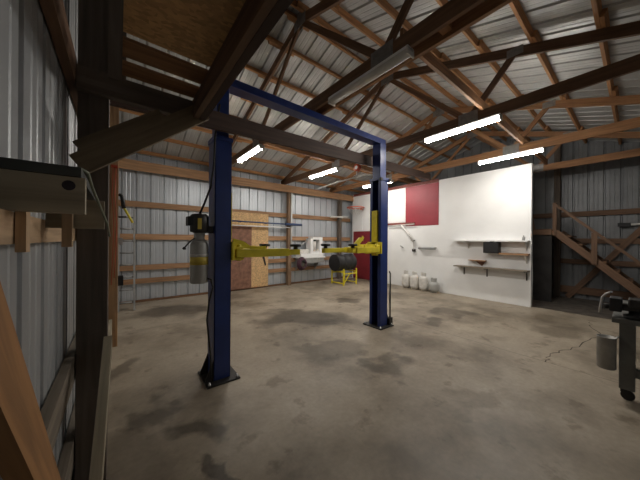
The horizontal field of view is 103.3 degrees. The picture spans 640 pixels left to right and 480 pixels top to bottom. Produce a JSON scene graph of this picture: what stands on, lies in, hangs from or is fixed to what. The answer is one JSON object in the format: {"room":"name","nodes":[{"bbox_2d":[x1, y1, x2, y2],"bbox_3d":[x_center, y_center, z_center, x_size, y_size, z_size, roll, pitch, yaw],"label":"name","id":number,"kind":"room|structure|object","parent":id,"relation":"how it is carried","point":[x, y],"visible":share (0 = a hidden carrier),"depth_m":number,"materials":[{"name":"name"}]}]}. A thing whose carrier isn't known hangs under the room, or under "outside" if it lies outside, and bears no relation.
{"room":"auto repair garage","nodes":[
{"label":"auto repair garage","id":0,"kind":"room"},
{"bbox_2d":[0,0,77,479],"bbox_3d":[-2.333,-1.067,2.534,0.030,5.399,9.322,0,0,-38],"label":"wall","id":1,"kind":"structure","parent":0,"point":[38,114],"depth_m":0.96,"materials":[{"name":"grey metal"}]},
{"bbox_2d":[0,209,75,244],"bbox_3d":[-2.297,-0.040,2.543,0.040,0.076,9.180,0,0,-38],"label":"wall girt","id":2,"kind":"object","parent":1,"relation":"attached to","point":[39,233],"depth_m":0.73,"materials":[{"name":"brown wood"}]},
{"bbox_2d":[0,157,104,251],"bbox_3d":[-0.848,-0.078,0.843,0.193,0.213,0.625,0,0,-38],"label":"shelf","id":3,"kind":"object","parent":2,"relation":"attached to","point":[67,200],"visible":0.98,"depth_m":0.61,"materials":[{"name":"beige wood"}]},
{"bbox_2d":[80,167,110,236],"bbox_3d":[-0.743,-0.102,0.853,0.016,0.178,0.466,0,0,-32],"label":"strap","id":4,"kind":"object","parent":3,"relation":"on","point":[84,170],"visible":1,"depth_m":0.79,"materials":[{"name":"grey metal"}]},
{"bbox_2d":[40,334,75,450],"bbox_3d":[-2.303,0.733,2.543,0.040,0.150,9.180,0,0,-38],"label":"wall girt","id":5,"kind":"object","parent":1,"relation":"attached to","point":[53,409],"depth_m":1.13,"materials":[{"name":"brown wood"}]},
{"bbox_2d":[0,282,60,479],"bbox_3d":[-0.813,0.718,0.739,0.038,1.768,1.406,0,0,-38],"label":"plank","id":6,"kind":"object","parent":5,"relation":"attached to","point":[26,453],"visible":1,"depth_m":0.51,"materials":[{"name":"brown wood"}]},
{"bbox_2d":[39,0,77,111],"bbox_3d":[-2.290,-0.967,2.543,0.040,0.150,9.180,0,0,-38],"label":"beam","id":7,"kind":"structure","parent":1,"relation":"attached to","point":[54,12],"depth_m":1.15,"materials":[{"name":"brown wood"}]},
{"bbox_2d":[58,404,74,479],"bbox_3d":[-2.306,1.213,2.543,0.040,0.150,9.180,0,0,-38],"label":"wall girt","id":8,"kind":"object","parent":1,"relation":"attached to","point":[67,458],"depth_m":1.38,"materials":[{"name":"brown wood"}]},
{"bbox_2d":[118,154,358,301],"bbox_3d":[-1.035,-0.277,9.544,10.740,3.839,0.030,0,0,-38],"label":"wall","id":9,"kind":"structure","parent":0,"point":[134,185],"depth_m":7.26,"materials":[{"name":"grey metal"}]},
{"bbox_2d":[119,276,349,304],"bbox_3d":[-1.927,1.606,8.769,8.280,0.060,0.030,0,0,-38],"label":"baseboard","id":10,"kind":"structure","parent":9,"relation":"attached to","point":[202,293],"depth_m":7.53,"materials":[{"name":"brown wood"}]},
{"bbox_2d":[72,276,639,479],"bbox_3d":[1.860,1.736,5.886,10.940,0.156,9.520,0,0,-38],"label":"floor","id":11,"kind":"structure","parent":0,"point":[459,387],"depth_m":2.73,"materials":[{"name":"concrete"}]},
{"bbox_2d":[75,0,109,479],"bbox_3d":[-1.377,-0.710,1.545,0.140,4.700,0.140,0,0,-38],"label":"wall post","id":12,"kind":"object","parent":11,"relation":"on","point":[93,112],"visible":0.83,"depth_m":1.49,"materials":[{"name":"brown wood"}]},
{"bbox_2d":[69,0,292,174],"bbox_3d":[-0.374,-1.158,0.714,0.721,1.590,2.395,0,0,-38],"label":"loft","id":13,"kind":"object","parent":12,"relation":"attached to","point":[223,36],"visible":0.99,"depth_m":1.40,"materials":[{"name":"brown wood"}]},
{"bbox_2d":[89,335,111,479],"bbox_3d":[-0.695,1.105,0.748,0.038,1.069,1.947,0,0,-37],"label":"leaning board","id":14,"kind":"object","parent":11,"relation":"on","point":[100,427],"visible":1,"depth_m":1.15,"materials":[{"name":"grey wood"}]},
{"bbox_2d":[108,319,111,335],"bbox_3d":[-2.289,1.418,2.718,0.038,0.430,2.790,0,0,-38],"label":"skirt board","id":15,"kind":"object","parent":11,"relation":"on","point":[110,320],"visible":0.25,"depth_m":3.53,"materials":[{"name":"beige wood"}]},
{"bbox_2d":[108,106,118,346],"bbox_3d":[-3.186,-0.699,3.876,0.152,4.650,0.140,0,0,-38],"label":"wall post","id":16,"kind":"object","parent":11,"relation":"on","point":[114,111],"visible":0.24,"depth_m":3.84,"materials":[{"name":"brown wood"}]},
{"bbox_2d":[111,165,117,284],"bbox_3d":[-3.118,-0.228,3.829,0.075,1.810,0.024,0,0,-38],"label":"extension cord","id":17,"kind":"object","parent":16,"relation":"hanging from","point":[112,166],"visible":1,"depth_m":3.82,"materials":[{"name":"plastic"}]},
{"bbox_2d":[118,275,122,285],"bbox_3d":[-3.109,0.632,3.945,0.067,0.150,0.080,0,0,-38],"label":"switch box","id":18,"kind":"object","parent":16,"relation":"attached to","point":[120,277],"visible":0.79,"depth_m":3.91,"materials":[{"name":"black plastic"}]},
{"bbox_2d":[118,238,122,244],"bbox_3d":[-3.102,0.022,3.934,0.057,0.110,0.080,0,0,-38],"label":"outlet box","id":19,"kind":"object","parent":16,"relation":"attached to","point":[120,240],"visible":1,"depth_m":3.90,"materials":[{"name":"metal"}]},
{"bbox_2d":[118,193,133,222],"bbox_3d":[-3.035,-0.497,3.953,0.204,0.462,0.064,0,0,-38],"label":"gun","id":20,"kind":"object","parent":16,"relation":"hanging from","point":[122,199],"visible":0.99,"depth_m":3.92,"materials":[{"name":"black plastic"}]},
{"bbox_2d":[118,208,134,311],"bbox_3d":[-4.515,0.441,5.905,0.325,2.363,0.494,0,0,-38],"label":"ladder","id":21,"kind":"object","parent":11,"relation":"on","point":[133,217],"visible":0.86,"depth_m":5.89,"materials":[{"name":"silver metal"}]},
{"bbox_2d":[286,193,290,284],"bbox_3d":[-1.134,-0.038,9.249,0.140,3.360,0.140,0,0,-38],"label":"wall post","id":22,"kind":"object","parent":11,"relation":"on","point":[288,230],"visible":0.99,"depth_m":9.19,"materials":[{"name":"brown wood"}]},
{"bbox_2d":[232,225,289,227],"bbox_3d":[-1.969,-0.455,8.471,2.260,0.036,0.036,0,0,-38],"label":"rod","id":23,"kind":"object","parent":22,"relation":"attached to","point":[232,225],"visible":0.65,"depth_m":8.42,"materials":[{"name":"paint"}]},
{"bbox_2d":[232,220,301,225],"bbox_3d":[-1.798,-0.557,8.610,2.700,0.103,0.286,0,0,-38],"label":"pole","id":24,"kind":"object","parent":22,"relation":"attached to","point":[238,221],"visible":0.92,"depth_m":8.59,"materials":[{"name":"brown wood"}]},
{"bbox_2d":[291,193,291,248],"bbox_3d":[-1.030,-0.633,9.204,0.080,2.150,0.056,0,0,-38],"label":"conduit","id":25,"kind":"object","parent":22,"relation":"attached to","point":[291,193],"visible":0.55,"depth_m":9.17,"materials":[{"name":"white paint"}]},
{"bbox_2d":[198,79,393,389],"bbox_3d":[-0.034,-0.150,4.037,3.429,3.597,0.525,0,0,-38],"label":"lift","id":26,"kind":"object","parent":11,"relation":"on","point":[221,248],"depth_m":3.11,"materials":[{"name":"blue metal"}]},
{"bbox_2d":[182,213,212,283],"bbox_3d":[-1.396,0.095,2.874,0.325,0.790,0.202,0,0,-38],"label":"hydraulic power unit","id":27,"kind":"object","parent":26,"relation":"attached to","point":[198,223],"visible":1,"depth_m":2.81,"materials":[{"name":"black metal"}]},
{"bbox_2d":[206,278,213,382],"bbox_3d":[-1.247,1.016,2.865,0.071,1.170,0.093,0,0,-15],"label":"hose","id":28,"kind":"object","parent":27,"relation":"hanging from","point":[207,278],"visible":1,"depth_m":2.84,"materials":[{"name":"black plastic"}]},
{"bbox_2d":[199,104,220,213],"bbox_3d":[-1.262,-0.923,2.885,0.239,1.277,0.051,0,0,-5],"label":"power cable","id":29,"kind":"object","parent":26,"relation":"attached to","point":[219,105],"visible":0.72,"depth_m":2.88,"materials":[{"name":"black plastic"}]},
{"bbox_2d":[337,200,341,278],"bbox_3d":[0.822,-0.024,10.806,0.140,3.360,0.140,0,0,-38],"label":"wall post","id":30,"kind":"object","parent":11,"relation":"on","point":[339,202],"visible":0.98,"depth_m":10.75,"materials":[{"name":"brown wood"}]},
{"bbox_2d":[120,256,329,270],"bbox_3d":[-1.915,0.736,8.754,8.290,0.140,0.040,0,0,-38],"label":"wall girt","id":31,"kind":"object","parent":30,"relation":"attached to","point":[170,265],"depth_m":6.92,"materials":[{"name":"brown wood"}]},
{"bbox_2d":[293,256,324,269],"bbox_3d":[-0.399,0.887,9.609,1.150,0.520,0.498,0,0,-38],"label":"bench","id":32,"kind":"object","parent":31,"relation":"attached to","point":[315,260],"visible":0.7,"depth_m":9.47,"materials":[{"name":"white paint"}]},
{"bbox_2d":[297,257,306,269],"bbox_3d":[-0.635,0.845,9.014,0.396,0.488,0.136,0,0,-38],"label":"coil","id":33,"kind":"object","parent":32,"relation":"hanging from","point":[300,259],"visible":1,"depth_m":8.95,"materials":[{"name":"red rubber"}]},
{"bbox_2d":[296,237,322,256],"bbox_3d":[-0.385,0.257,9.598,1.050,0.739,0.370,0,0,-38],"label":"machine","id":34,"kind":"object","parent":32,"relation":"on","point":[313,244],"visible":0.88,"depth_m":9.54,"materials":[{"name":"paint"}]},
{"bbox_2d":[123,265,329,284],"bbox_3d":[-1.918,1.086,8.754,8.290,0.130,0.040,0,0,-38],"label":"wall girt","id":35,"kind":"object","parent":30,"relation":"attached to","point":[182,277],"depth_m":7.02,"materials":[{"name":"brown wood"}]},
{"bbox_2d":[118,200,349,221],"bbox_3d":[-1.903,-0.904,8.754,8.290,0.150,0.040,0,0,-38],"label":"wall girt","id":36,"kind":"object","parent":30,"relation":"attached to","point":[129,203],"depth_m":7.38,"materials":[{"name":"brown wood"}]},
{"bbox_2d":[120,233,349,240],"bbox_3d":[-1.909,-0.064,8.754,8.290,0.150,0.040,0,0,-38],"label":"wall girt","id":37,"kind":"object","parent":30,"relation":"attached to","point":[124,236],"depth_m":7.06,"materials":[{"name":"brown wood"}]},
{"bbox_2d":[232,212,268,287],"bbox_3d":[-2.410,0.342,8.319,1.550,2.480,0.012,0,0,-38],"label":"board","id":38,"kind":"object","parent":37,"relation":"attached to","point":[259,270],"visible":0.43,"depth_m":8.55,"materials":[{"name":"beige wood"}]},
{"bbox_2d":[231,226,251,289],"bbox_3d":[-2.633,0.570,8.123,0.900,2.020,0.017,0,0,-38],"label":"panel","id":39,"kind":"object","parent":38,"relation":"attached to","point":[240,270],"visible":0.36,"depth_m":8.19,"materials":[{"name":"brown wood"}]},
{"bbox_2d":[330,216,347,217],"bbox_3d":[0.811,-0.964,10.636,1.003,0.110,0.083,0,0,-38],"label":"tube","id":40,"kind":"object","parent":30,"relation":"attached to","point":[330,216],"visible":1,"depth_m":10.58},
{"bbox_2d":[331,268,356,285],"bbox_3d":[0.915,1.357,9.616,0.700,0.600,0.680,0,0,-38],"label":"stand","id":41,"kind":"object","parent":11,"relation":"on","point":[332,271],"visible":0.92,"depth_m":9.55,"materials":[{"name":"yellow metal"}]},
{"bbox_2d":[329,254,356,270],"bbox_3d":[0.868,0.842,9.576,0.890,0.616,0.616,0,0,-38],"label":"drum","id":42,"kind":"object","parent":41,"relation":"on","point":[339,262],"visible":1,"depth_m":9.35,"materials":[{"name":"black metal"}]},
{"bbox_2d":[402,270,409,287],"bbox_3d":[3.022,1.373,8.878,0.290,0.600,0.290,0,0,-38],"label":"propane tank","id":43,"kind":"object","parent":11,"relation":"on","point":[405,277],"visible":0.98,"depth_m":8.77,"materials":[{"name":"metal"}]},
{"bbox_2d":[410,271,418,289],"bbox_3d":[3.222,1.374,8.627,0.290,0.600,0.290,0,0,-38],"label":"propane tank","id":44,"kind":"object","parent":11,"relation":"on","point":[414,278],"visible":0.98,"depth_m":8.53,"materials":[{"name":"metal"}]},
{"bbox_2d":[419,272,427,290],"bbox_3d":[3.427,1.376,8.369,0.290,0.600,0.290,0,0,-38],"label":"propane tank","id":45,"kind":"object","parent":11,"relation":"on","point":[423,279],"visible":1,"depth_m":8.26,"materials":[{"name":"metal"}]},
{"bbox_2d":[429,278,438,292],"bbox_3d":[3.644,1.447,8.095,0.316,0.460,0.316,0,0,-38],"label":"propane tank","id":46,"kind":"object","parent":11,"relation":"on","point":[433,285],"visible":1,"depth_m":8.00,"materials":[{"name":"metal"}]},
{"bbox_2d":[532,229,552,301],"bbox_3d":[6.237,0.697,7.751,1.080,2.000,1.440,0,0,-38],"label":"cabinet","id":47,"kind":"object","parent":11,"relation":"on","point":[542,239],"depth_m":7.03,"materials":[{"name":"black metal"}]},
{"bbox_2d":[553,145,560,296],"bbox_3d":[7.158,-0.596,7.633,0.140,4.600,0.140,0,0,-38],"label":"wall post","id":48,"kind":"object","parent":11,"relation":"on","point":[557,154],"visible":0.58,"depth_m":7.58,"materials":[{"name":"brown wood"}]},
{"bbox_2d":[533,208,639,218],"bbox_3d":[6.051,-0.765,9.179,0.040,0.140,9.180,0,0,-38],"label":"wall girt","id":49,"kind":"object","parent":48,"relation":"attached to","point":[632,210],"depth_m":7.07,"materials":[{"name":"brown wood"}]},
{"bbox_2d":[552,285,637,299],"bbox_3d":[6.035,1.445,9.179,0.040,0.200,9.180,0,0,-38],"label":"wall girt","id":50,"kind":"object","parent":48,"relation":"attached to","point":[563,288],"depth_m":7.03,"materials":[{"name":"brown wood"}]},
{"bbox_2d":[553,238,639,243],"bbox_3d":[6.045,0.015,9.179,0.040,0.140,9.180,0,0,-38],"label":"wall girt","id":51,"kind":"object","parent":48,"relation":"attached to","point":[582,240],"depth_m":6.91,"materials":[{"name":"brown wood"}]},
{"bbox_2d":[561,258,639,266],"bbox_3d":[6.041,0.615,9.179,0.040,0.140,9.180,0,0,-38],"label":"wall girt","id":52,"kind":"object","parent":48,"relation":"attached to","point":[570,261],"depth_m":6.85,"materials":[{"name":"brown wood"}]},
{"bbox_2d":[545,323,639,361],"bbox_3d":[4.575,1.683,4.039,3.048,0.001,1.027,0,0,-39],"label":"crack","id":53,"kind":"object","parent":11,"relation":"on","point":[590,323],"depth_m":4.01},
{"bbox_2d":[552,203,639,297],"bbox_3d":[7.228,0.327,6.378,0.988,2.648,1.933,0,0,-38],"label":"staircase","id":54,"kind":"structure","parent":11,"relation":"on","point":[591,255],"depth_m":6.25,"materials":[{"name":"brown wood"}]},
{"bbox_2d":[565,227,639,297],"bbox_3d":[7.974,0.200,6.696,0.028,3.054,2.157,0,0,-38],"label":"diagonal brace","id":55,"kind":"object","parent":11,"relation":"on","point":[636,233],"visible":0.78,"depth_m":6.87,"materials":[{"name":"brown wood"}]},
{"bbox_2d":[618,223,639,226],"bbox_3d":[8.243,-0.412,6.323,0.070,0.128,1.042,0,0,-38],"label":"tube","id":56,"kind":"object","parent":55,"relation":"attached to","point":[619,224],"visible":1,"depth_m":6.58,"materials":[{"name":"black plastic"}]},
{"bbox_2d":[612,300,639,400],"bbox_3d":[3.808,1.248,2.800,1.340,0.859,0.710,0,0,-38],"label":"workbench","id":57,"kind":"object","parent":11,"relation":"on","point":[628,372],"visible":0.81,"depth_m":2.62,"materials":[{"name":"grey metal"}]},
{"bbox_2d":[596,334,618,370],"bbox_3d":[3.060,1.186,2.696,0.152,0.355,0.162,0,0,-38],"label":"can","id":58,"kind":"object","parent":57,"relation":"hanging from","point":[606,345],"visible":1,"depth_m":2.66,"materials":[{"name":"metal"}]},
{"bbox_2d":[598,291,639,320],"bbox_3d":[3.235,0.672,2.587,0.268,0.284,0.516,0,0,-38],"label":"bench vise","id":59,"kind":"object","parent":57,"relation":"on","point":[616,304],"visible":1,"depth_m":2.64,"materials":[{"name":"black metal"}]},
{"bbox_2d":[119,0,639,192],"bbox_3d":[1.896,-2.963,5.886,10.740,1.601,9.380,0,0,-38],"label":"ceiling","id":60,"kind":"structure","parent":0,"point":[500,30],"depth_m":5.04,"materials":[{"name":"grey metal"}]},
{"bbox_2d":[232,0,513,164],"bbox_3d":[-0.255,-2.832,4.176,0.215,1.760,9.244,0,0,-38],"label":"roof truss","id":61,"kind":"object","parent":60,"relation":"attached to","point":[454,17],"visible":0.65,"depth_m":2.89,"materials":[{"name":"brown wood"}]},
{"bbox_2d":[237,144,264,162],"bbox_3d":[-1.578,-1.929,5.697,0.124,0.090,1.220,0,0,-38],"label":"lamp","id":62,"kind":"object","parent":61,"relation":"attached to","point":[259,147],"visible":1,"depth_m":5.57,"materials":[{"name":"white paint"}]},
{"bbox_2d":[328,44,413,106],"bbox_3d":[0.538,-1.913,3.036,0.124,0.090,1.220,0,0,-38],"label":"lamp","id":63,"kind":"object","parent":61,"relation":"attached to","point":[406,52],"visible":1,"depth_m":2.88,"materials":[{"name":"white metal"}]},
{"bbox_2d":[400,27,547,164],"bbox_3d":[3.543,-2.156,4.811,6.850,0.135,0.040,0,0,-38],"label":"brace","id":64,"kind":"object","parent":61,"relation":"on","point":[429,59],"visible":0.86,"depth_m":3.58,"materials":[{"name":"brown wood"}]},
{"bbox_2d":[291,0,480,130],"bbox_3d":[1.976,-3.648,5.792,10.680,0.109,0.107,0,0,-38],"label":"purlin","id":65,"kind":"object","parent":60,"relation":"attached to","point":[298,5],"visible":0.31,"depth_m":4.32,"materials":[{"name":"brown wood"}]},
{"bbox_2d":[352,163,532,306],"bbox_3d":[3.415,-0.134,8.817,0.120,3.620,6.210,0,0,-38],"label":"wall partition","id":66,"kind":"structure","parent":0,"point":[497,204],"depth_m":7.32,"materials":[{"name":"white paint"}]},
{"bbox_2d":[119,158,353,201],"bbox_3d":[-0.858,-1.841,9.337,10.620,0.250,0.040,0,0,-38],"label":"header","id":67,"kind":"object","parent":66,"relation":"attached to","point":[129,164],"visible":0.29,"depth_m":7.40,"materials":[{"name":"brown wood"}]},
{"bbox_2d":[281,20,639,184],"bbox_3d":[1.480,-2.821,5.556,0.048,1.755,9.244,0,0,-38],"label":"roof truss","id":68,"kind":"object","parent":67,"relation":"on","point":[629,65],"visible":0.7,"depth_m":3.88,"materials":[{"name":"brown wood"}]},
{"bbox_2d":[137,150,364,192],"bbox_3d":[-0.893,-2.213,9.384,10.680,0.109,0.107,0,0,-38],"label":"purlin","id":69,"kind":"object","parent":68,"relation":"on","point":[141,151],"visible":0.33,"depth_m":7.95,"materials":[{"name":"brown wood"}]},
{"bbox_2d":[309,167,338,178],"bbox_3d":[0.097,-1.916,7.285,0.124,0.090,1.220,0,0,-38],"label":"lamp","id":70,"kind":"object","parent":68,"relation":"attached to","point":[334,169],"visible":1,"depth_m":7.17,"materials":[{"name":"white paint"}]},
{"bbox_2d":[241,98,430,165],"bbox_3d":[0.726,-3.068,7.357,10.680,0.109,0.107,0,0,-38],"label":"purlin","id":71,"kind":"object","parent":68,"relation":"on","point":[391,151],"visible":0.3,"depth_m":8.96,"materials":[{"name":"brown wood"}]},
{"bbox_2d":[264,142,420,182],"bbox_3d":[1.302,-2.173,7.629,6.850,0.135,0.040,0,0,-38],"label":"brace","id":72,"kind":"object","parent":68,"relation":"on","point":[326,158],"visible":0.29,"depth_m":6.66,"materials":[{"name":"brown wood"}]},
{"bbox_2d":[318,163,372,188],"bbox_3d":[0.690,-1.597,6.247,1.484,0.733,0.190,0,0,1],"label":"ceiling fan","id":73,"kind":"object","parent":68,"relation":"hanging from","point":[357,167],"visible":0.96,"depth_m":6.23,"materials":[{"name":"white paint"}]},
{"bbox_2d":[266,35,469,150],"bbox_3d":[1.526,-3.491,6.356,10.680,0.109,0.107,0,0,-38],"label":"purlin","id":74,"kind":"object","parent":68,"relation":"on","point":[272,41],"visible":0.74,"depth_m":5.25,"materials":[{"name":"brown wood"}]},
{"bbox_2d":[284,9,482,141],"bbox_3d":[1.826,-3.650,5.980,10.680,0.109,0.107,0,0,-38],"label":"purlin","id":75,"kind":"object","parent":68,"relation":"attached to","point":[291,16],"visible":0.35,"depth_m":4.83,"materials":[{"name":"brown wood"}]},
{"bbox_2d":[319,0,506,140],"bbox_3d":[2.273,-3.485,5.416,10.680,0.109,0.107,0,0,-38],"label":"purlin","id":76,"kind":"object","parent":68,"relation":"on","point":[340,11],"visible":0.67,"depth_m":4.46,"materials":[{"name":"brown wood"}]},
{"bbox_2d":[435,0,551,130],"bbox_3d":[3.067,-3.051,4.414,10.680,0.109,0.107,0,0,-38],"label":"purlin","id":77,"kind":"object","parent":68,"relation":"on","point":[481,47],"visible":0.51,"depth_m":4.35,"materials":[{"name":"brown wood"}]},
{"bbox_2d":[329,95,639,192],"bbox_3d":[3.280,-2.808,6.987,0.048,1.755,9.244,0,0,-38],"label":"roof truss","id":78,"kind":"object","parent":67,"relation":"on","point":[628,124],"visible":0.64,"depth_m":5.38,"materials":[{"name":"brown wood"}]},
{"bbox_2d":[119,108,409,183],"bbox_3d":[-0.074,-2.645,8.359,10.680,0.109,0.107,0,0,-38],"label":"purlin","id":79,"kind":"object","parent":78,"relation":"on","point":[209,131],"visible":0.46,"depth_m":7.18,"materials":[{"name":"brown wood"}]},
{"bbox_2d":[110,100,430,179],"bbox_3d":[0.776,-1.564,4.870,0.045,0.949,7.724,0,0,42],"label":"brace","id":80,"kind":"object","parent":78,"relation":"attached to","point":[218,121],"visible":0.64,"depth_m":3.41,"materials":[{"name":"brown wood"}]},
{"bbox_2d":[164,138,390,187],"bbox_3d":[-0.474,-2.434,8.860,10.680,0.109,0.107,0,0,-38],"label":"purlin","id":81,"kind":"object","parent":78,"relation":"on","point":[168,139],"visible":0.36,"depth_m":7.75,"materials":[{"name":"brown wood"}]},
{"bbox_2d":[244,64,452,159],"bbox_3d":[1.126,-3.280,6.856,10.680,0.109,0.107,0,0,-38],"label":"purlin","id":82,"kind":"object","parent":78,"relation":"on","point":[261,74],"visible":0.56,"depth_m":5.78,"materials":[{"name":"brown wood"}]},
{"bbox_2d":[363,179,393,188],"bbox_3d":[1.959,-1.902,8.639,0.124,0.090,1.220,0,0,-38],"label":"lamp","id":83,"kind":"object","parent":78,"relation":"attached to","point":[392,181],"visible":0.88,"depth_m":8.87,"materials":[{"name":"white paint"}]},
{"bbox_2d":[373,0,530,141],"bbox_3d":[2.670,-3.268,4.915,10.680,0.109,0.107,0,0,-38],"label":"purlin","id":84,"kind":"object","parent":78,"relation":"on","point":[385,5],"visible":0.71,"depth_m":4.55,"materials":[{"name":"brown wood"}]},
{"bbox_2d":[509,0,587,143],"bbox_3d":[3.464,-2.833,3.913,10.680,0.109,0.107,0,0,-38],"label":"purlin","id":85,"kind":"object","parent":78,"relation":"on","point":[533,36],"visible":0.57,"depth_m":3.57,"materials":[{"name":"brown wood"}]},
{"bbox_2d":[590,0,622,144],"bbox_3d":[3.860,-2.616,3.412,10.680,0.109,0.107,0,0,-38],"label":"purlin","id":86,"kind":"object","parent":78,"relation":"on","point":[601,16],"visible":0.55,"depth_m":3.40,"materials":[{"name":"brown wood"}]},
{"bbox_2d":[388,131,639,185],"bbox_3d":[5.080,-2.795,8.419,0.048,1.755,9.244,0,0,-38],"label":"roof truss","id":87,"kind":"object","parent":67,"relation":"on","point":[540,167],"visible":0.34,"depth_m":6.88,"materials":[{"name":"brown wood"}]},
{"bbox_2d":[347,206,364,214],"bbox_3d":[1.489,-1.210,10.505,0.779,0.308,0.744,0,0,-38],"label":"basketball hoop","id":88,"kind":"object","parent":66,"relation":"attached to","point":[362,208],"visible":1,"depth_m":10.44},
{"bbox_2d":[354,199,362,230],"bbox_3d":[1.648,-1.068,10.939,0.011,1.340,0.520,0,0,-38],"label":"wall panel","id":89,"kind":"object","parent":66,"relation":"attached to","point":[358,218],"visible":1,"depth_m":10.91,"materials":[{"name":"white paint"}]},
{"bbox_2d":[353,231,369,279],"bbox_3d":[1.801,0.638,10.700,0.048,2.010,1.060,0,0,-38],"label":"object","id":90,"kind":"structure","parent":66,"relation":"in","point":[363,259],"depth_m":10.69,"materials":[{"name":"red paint"}]},
{"bbox_2d":[363,198,369,230],"bbox_3d":[1.966,-1.065,10.540,0.011,1.340,0.460,0,0,-38],"label":"wall panel","id":91,"kind":"object","parent":66,"relation":"attached to","point":[366,202],"visible":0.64,"depth_m":10.56,"materials":[{"name":"white paint"}]},
{"bbox_2d":[354,179,438,196],"bbox_3d":[2.663,-1.943,9.658,0.029,0.095,3.780,0,0,-38],"label":"header board","id":92,"kind":"object","parent":66,"relation":"attached to","point":[434,180],"visible":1,"depth_m":9.02,"materials":[{"name":"red paint"}]},
{"bbox_2d":[388,189,405,222],"bbox_3d":[2.615,-1.250,9.726,0.011,1.200,1.520,0,0,-38],"label":"wall panel","id":93,"kind":"object","parent":66,"relation":"attached to","point":[396,199],"visible":0.5,"depth_m":9.39,"materials":[{"name":"white paint"}]},
{"bbox_2d":[388,222,414,224],"bbox_3d":[2.725,-0.597,9.550,0.048,0.065,1.840,0,0,-38],"label":"door track","id":94,"kind":"object","parent":66,"relation":"attached to","point":[406,222],"visible":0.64,"depth_m":9.24,"materials":[{"name":"white metal"}]},
{"bbox_2d":[389,224,415,251],"bbox_3d":[2.950,-0.085,9.180,0.151,0.975,1.105,0,0,-38],"label":"wall bracket","id":95,"kind":"object","parent":66,"relation":"attached to","point":[404,229],"visible":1,"depth_m":8.87,"materials":[{"name":"white metal"}]},
{"bbox_2d":[406,182,438,225],"bbox_3d":[3.467,-1.189,8.654,0.011,1.390,1.200,0,0,-38],"label":"wall panel","id":96,"kind":"object","parent":66,"relation":"attached to","point":[422,201],"visible":1,"depth_m":8.59,"materials":[{"name":"red paint"}]},
{"bbox_2d":[418,247,436,249],"bbox_3d":[3.566,0.272,8.422,0.128,0.090,0.580,0,0,-38],"label":"shelf","id":97,"kind":"object","parent":66,"relation":"attached to","point":[426,248],"visible":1,"depth_m":8.32,"materials":[{"name":"grey metal"}]},
{"bbox_2d":[470,259,486,265],"bbox_3d":[4.491,0.659,7.231,0.159,0.170,0.440,0,0,-38],"label":"shelf","id":98,"kind":"object","parent":66,"relation":"attached to","point":[481,262],"visible":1,"depth_m":7.20,"materials":[{"name":"brown wood"}]},
{"bbox_2d":[451,240,529,250],"bbox_3d":[4.621,0.135,6.992,0.259,0.260,1.810,0,0,-38],"label":"wall shelf","id":99,"kind":"object","parent":66,"relation":"attached to","point":[467,241],"visible":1,"depth_m":6.60,"materials":[{"name":"white paint"}]},
{"bbox_2d":[483,241,500,252],"bbox_3d":[4.686,0.198,6.897,0.217,0.315,0.360,0,0,-38],"label":"monitor","id":100,"kind":"object","parent":99,"relation":"hanging from","point":[488,247],"visible":0.96,"depth_m":6.81,"materials":[{"name":"plastic"}]},
{"bbox_2d":[453,265,529,280],"bbox_3d":[4.634,0.892,6.968,0.259,0.265,1.750,0,0,-38],"label":"wall shelf","id":101,"kind":"object","parent":66,"relation":"attached to","point":[464,266],"visible":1,"depth_m":6.86,"materials":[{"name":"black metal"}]},
{"bbox_2d":[498,253,529,263],"bbox_3d":[5.010,0.470,6.550,0.202,0.254,0.630,0,0,-38],"label":"wall shelf","id":102,"kind":"object","parent":66,"relation":"attached to","point":[522,254],"visible":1,"depth_m":6.43,"materials":[{"name":"brown wood"}]},
{"bbox_2d":[424,113,502,143],"bbox_3d":[2.413,-1.899,4.374,0.124,0.090,1.220,0,0,-38],"label":"lamp","id":103,"kind":"object","parent":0,"point":[497,117],"visible":1,"depth_m":4.26,"materials":[{"name":"white paint"}]},
{"bbox_2d":[478,147,544,164],"bbox_3d":[4.275,-1.885,5.728,0.124,0.090,1.220,0,0,-38],"label":"lamp","id":104,"kind":"object","parent":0,"point":[540,149],"visible":1,"depth_m":5.63,"materials":[{"name":"white paint"}]},
{"bbox_2d":[406,139,639,301],"bbox_3d":[6.094,-1.004,9.237,0.030,5.399,9.320,0,0,-38],"label":"wall","id":105,"kind":"structure","parent":0,"point":[613,184],"depth_m":7.25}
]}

